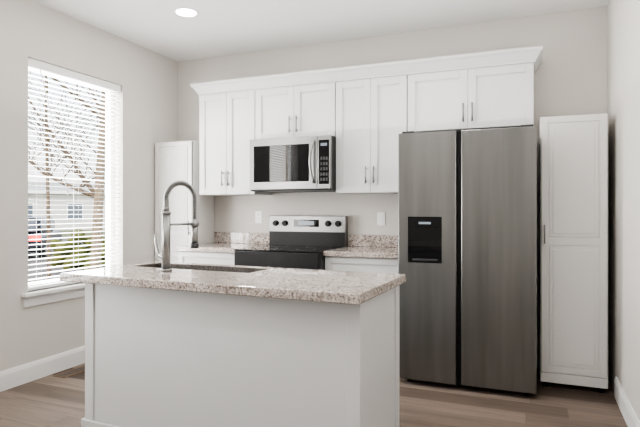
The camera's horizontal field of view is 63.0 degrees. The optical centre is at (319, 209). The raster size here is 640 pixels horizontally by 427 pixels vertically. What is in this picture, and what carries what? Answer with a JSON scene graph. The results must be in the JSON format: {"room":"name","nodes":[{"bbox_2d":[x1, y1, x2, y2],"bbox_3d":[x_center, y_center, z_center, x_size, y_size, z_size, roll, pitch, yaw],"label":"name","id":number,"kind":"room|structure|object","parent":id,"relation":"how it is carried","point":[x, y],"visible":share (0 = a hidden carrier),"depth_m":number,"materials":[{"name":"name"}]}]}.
{"room":"kitchen","nodes":[
{"label":"kitchen","id":0,"kind":"room"},
{"bbox_2d":[0,0,177,370],"bbox_3d":[-2.849,-0.143,2.132,0.160,2.760,7.020,0,0,22],"label":"wall","id":1,"kind":"structure","parent":0,"point":[146,79],"depth_m":4.06,"materials":[{"name":"paint"}]},
{"bbox_2d":[0,346,84,391],"bbox_3d":[-2.838,1.169,1.923,0.014,0.135,6.640,0,0,22],"label":"baseboard","id":2,"kind":"structure","parent":1,"relation":"attached to","point":[28,372],"depth_m":3.84,"materials":[{"name":"white wood"}]},
{"bbox_2d":[21,68,113,307],"bbox_3d":[-1.976,-0.205,4.218,0.205,1.805,1.060,0,0,22],"label":"window","id":3,"kind":"structure","parent":1,"relation":"in","point":[46,296],"depth_m":4.61,"materials":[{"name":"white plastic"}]},
{"bbox_2d":[28,58,119,290],"bbox_3d":[-1.959,-0.259,4.210,0.084,1.694,0.924,0,0,22],"label":"window blinds","id":4,"kind":"object","parent":3,"relation":"attached to","point":[37,66],"visible":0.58,"depth_m":4.12,"materials":[{"name":"white plastic"}]},
{"bbox_2d":[0,363,627,426],"bbox_3d":[-0.973,1.262,1.374,4.207,0.050,7.340,0,0,22],"label":"floor","id":5,"kind":"structure","parent":0,"point":[51,400],"depth_m":3.30,"materials":[{"name":"brown wood"}]},
{"bbox_2d":[54,365,84,377],"bbox_3d":[-1.868,1.234,4.012,0.120,0.005,0.330,0,0,22],"label":"floor vent","id":6,"kind":"object","parent":5,"relation":"in","point":[71,372],"visible":0.69,"depth_m":3.96,"materials":[{"name":"brown wood"}]},
{"bbox_2d":[155,141,213,261],"bbox_3d":[-1.325,0.294,5.086,0.437,1.885,0.392,0,0,22],"label":"pantry cabinet","id":7,"kind":"object","parent":5,"relation":"on","point":[176,161],"visible":0.48,"depth_m":4.93,"materials":[{"name":"white wood"}]},
{"bbox_2d":[179,252,233,264],"bbox_3d":[-0.857,0.799,4.791,0.629,0.875,0.592,0,0,22],"label":"base cabinet","id":8,"kind":"object","parent":5,"relation":"on","point":[220,258],"depth_m":4.52,"materials":[{"name":"white wood"}]},
{"bbox_2d":[176,244,268,251],"bbox_3d":[-0.860,0.342,4.779,0.633,0.040,0.617,0,0,22],"label":"countertop","id":9,"kind":"structure","parent":8,"relation":"on","point":[202,247],"depth_m":4.58,"materials":[{"name":"beige stone"}]},
{"bbox_2d":[81,284,400,426],"bbox_3d":[-0.416,0.799,2.652,1.546,0.875,0.584,0,0,25],"label":"kitchen island","id":10,"kind":"object","parent":5,"relation":"on","point":[168,343],"depth_m":2.37,"materials":[{"name":"white wood"}]},
{"bbox_2d":[59,260,405,303],"bbox_3d":[-0.449,0.344,2.640,1.620,0.044,0.690,0,0,25],"label":"island countertop","id":11,"kind":"structure","parent":10,"relation":"on","point":[317,286],"depth_m":2.44,"materials":[{"name":"beige stone"}]},
{"bbox_2d":[234,216,347,269],"bbox_3d":[-0.240,0.644,4.450,0.756,1.185,0.744,0,0,22],"label":"range","id":12,"kind":"object","parent":5,"relation":"on","point":[300,242],"visible":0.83,"depth_m":4.61,"materials":[{"name":"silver metal"}]},
{"bbox_2d":[325,256,397,273],"bbox_3d":[0.436,0.799,4.269,0.623,0.875,0.592,0,0,22],"label":"base cabinet","id":13,"kind":"object","parent":5,"relation":"on","point":[335,263],"depth_m":4.01,"materials":[{"name":"white wood"}]},
{"bbox_2d":[324,244,397,259],"bbox_3d":[0.431,0.342,4.257,0.626,0.040,0.617,0,0,22],"label":"countertop","id":14,"kind":"structure","parent":13,"relation":"on","point":[364,253],"depth_m":4.02,"materials":[{"name":"beige stone"}]},
{"bbox_2d":[398,124,536,395],"bbox_3d":[1.117,0.338,3.885,0.910,1.798,0.740,0,0,22],"label":"fridge","id":15,"kind":"object","parent":5,"relation":"on","point":[467,232],"visible":1,"depth_m":3.53,"materials":[{"name":"silver metal"}]},
{"bbox_2d":[539,113,607,392],"bbox_3d":[1.796,0.294,3.725,0.420,1.885,0.427,0,0,22],"label":"pantry cabinet","id":16,"kind":"object","parent":5,"relation":"on","point":[573,249],"visible":1,"depth_m":3.55,"materials":[{"name":"white wood"}]},
{"bbox_2d":[32,0,608,60],"bbox_3d":[-0.973,-1.548,1.374,4.207,0.050,7.340,0,0,22],"label":"ceiling","id":17,"kind":"structure","parent":0,"point":[214,28],"depth_m":4.15,"materials":[{"name":"paint"}]},
{"bbox_2d":[173,7,198,16],"bbox_3d":[-1.030,-1.520,4.018,0.190,0.006,0.190,0,0,22],"label":"recessed light","id":18,"kind":"object","parent":17,"relation":"in","point":[185,12],"visible":1,"depth_m":4.01,"materials":[{"name":"white plastic"}]},
{"bbox_2d":[178,6,606,367],"bbox_3d":[0.372,-0.143,4.703,4.207,2.760,0.160,0,0,22],"label":"wall","id":19,"kind":"structure","parent":0,"point":[570,76],"depth_m":4.51,"materials":[{"name":"paint"}]},
{"bbox_2d":[198,77,271,195],"bbox_3d":[-0.788,-0.654,4.900,0.588,1.028,0.340,0,0,22],"label":"upper cabinet","id":20,"kind":"object","parent":19,"relation":"attached to","point":[226,108],"depth_m":4.74,"materials":[{"name":"white wood"}]},
{"bbox_2d":[255,211,261,222],"bbox_3d":[-0.590,0.069,5.001,0.072,0.116,0.008,0,0,22],"label":"electrical outlet","id":21,"kind":"object","parent":19,"relation":"attached to","point":[258,216],"visible":1,"depth_m":5.00,"materials":[{"name":"white plastic"}]},
{"bbox_2d":[254,69,337,138],"bbox_3d":[-0.161,-0.892,4.647,0.756,0.553,0.340,0,0,22],"label":"upper cabinet","id":22,"kind":"object","parent":19,"relation":"attached to","point":[303,104],"depth_m":4.47,"materials":[{"name":"white wood"}]},
{"bbox_2d":[250,135,335,192],"bbox_3d":[-0.190,-0.387,4.575,0.752,0.448,0.494,0,0,22],"label":"microwave","id":23,"kind":"object","parent":22,"relation":"attached to","point":[293,164],"visible":0.98,"depth_m":4.38,"materials":[{"name":"silver metal"}]},
{"bbox_2d":[212,232,397,247],"bbox_3d":[-0.105,0.269,4.795,2.022,0.104,0.021,0,0,22],"label":"backsplash","id":24,"kind":"structure","parent":19,"relation":"attached to","point":[219,237],"depth_m":4.95,"materials":[{"name":"beige stone"}]},
{"bbox_2d":[336,61,409,193],"bbox_3d":[0.472,-0.654,4.391,0.601,1.028,0.340,0,0,22],"label":"upper cabinet","id":25,"kind":"object","parent":19,"relation":"attached to","point":[365,115],"depth_m":4.23,"materials":[{"name":"white wood"}]},
{"bbox_2d":[377,212,384,225],"bbox_3d":[0.532,0.077,4.548,0.072,0.116,0.008,0,0,22],"label":"electrical outlet","id":26,"kind":"object","parent":19,"relation":"attached to","point":[380,218],"visible":1,"depth_m":4.54,"materials":[{"name":"white plastic"}]},
{"bbox_2d":[410,46,537,132],"bbox_3d":[1.182,-0.892,4.104,0.923,0.553,0.340,0,0,22],"label":"upper cabinet","id":27,"kind":"object","parent":19,"relation":"attached to","point":[490,89],"depth_m":3.93,"materials":[{"name":"white wood"}]},
{"bbox_2d":[607,0,639,420],"bbox_3d":[0.904,-0.143,0.616,0.160,2.760,7.020,0,0,22],"label":"wall","id":28,"kind":"structure","parent":0,"point":[623,64],"depth_m":3.17,"materials":[{"name":"paint"}]},
{"bbox_2d":[614,377,639,426],"bbox_3d":[0.731,1.169,0.424,0.014,0.135,6.535,0,0,22],"label":"baseboard","id":29,"kind":"structure","parent":28,"relation":"attached to","point":[631,419],"depth_m":3.08,"materials":[{"name":"white wood"}]},
{"label":"outside","id":30,"kind":"structure","parent":0,"visible":0},
{"bbox_2d":[28,229,104,282],"bbox_3d":[-27.537,1.882,30.000,66.460,0.110,85.000,0,0,22],"label":"ground","id":31,"kind":"structure","parent":30,"point":[45,261],"depth_m":16.88,"materials":[{"name":"grey concrete"}]},
{"bbox_2d":[28,217,61,257],"bbox_3d":[-11.555,1.050,20.641,1.850,1.549,4.550,0,0,-17],"label":"car","id":32,"kind":"object","parent":31,"relation":"on","point":[31,222],"visible":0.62,"depth_m":19.00,"materials":[{"name":"white metal"}]},
{"bbox_2d":[28,182,104,229],"bbox_3d":[-24.779,-0.313,51.897,41.000,4.300,10.000,0,0,-30],"label":"house","id":33,"kind":"structure","parent":31,"relation":"on","point":[56,193],"depth_m":47.48,"materials":[{"name":"grey"}]},
{"bbox_2d":[28,71,104,279],"bbox_3d":[-5.810,-3.618,11.785,9.297,10.958,10.716,0,0,22],"label":"trees","id":34,"kind":"object","parent":31,"relation":"on","point":[98,195],"visible":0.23,"depth_m":9.01,"materials":[{"name":"brown plant"}]}
]}

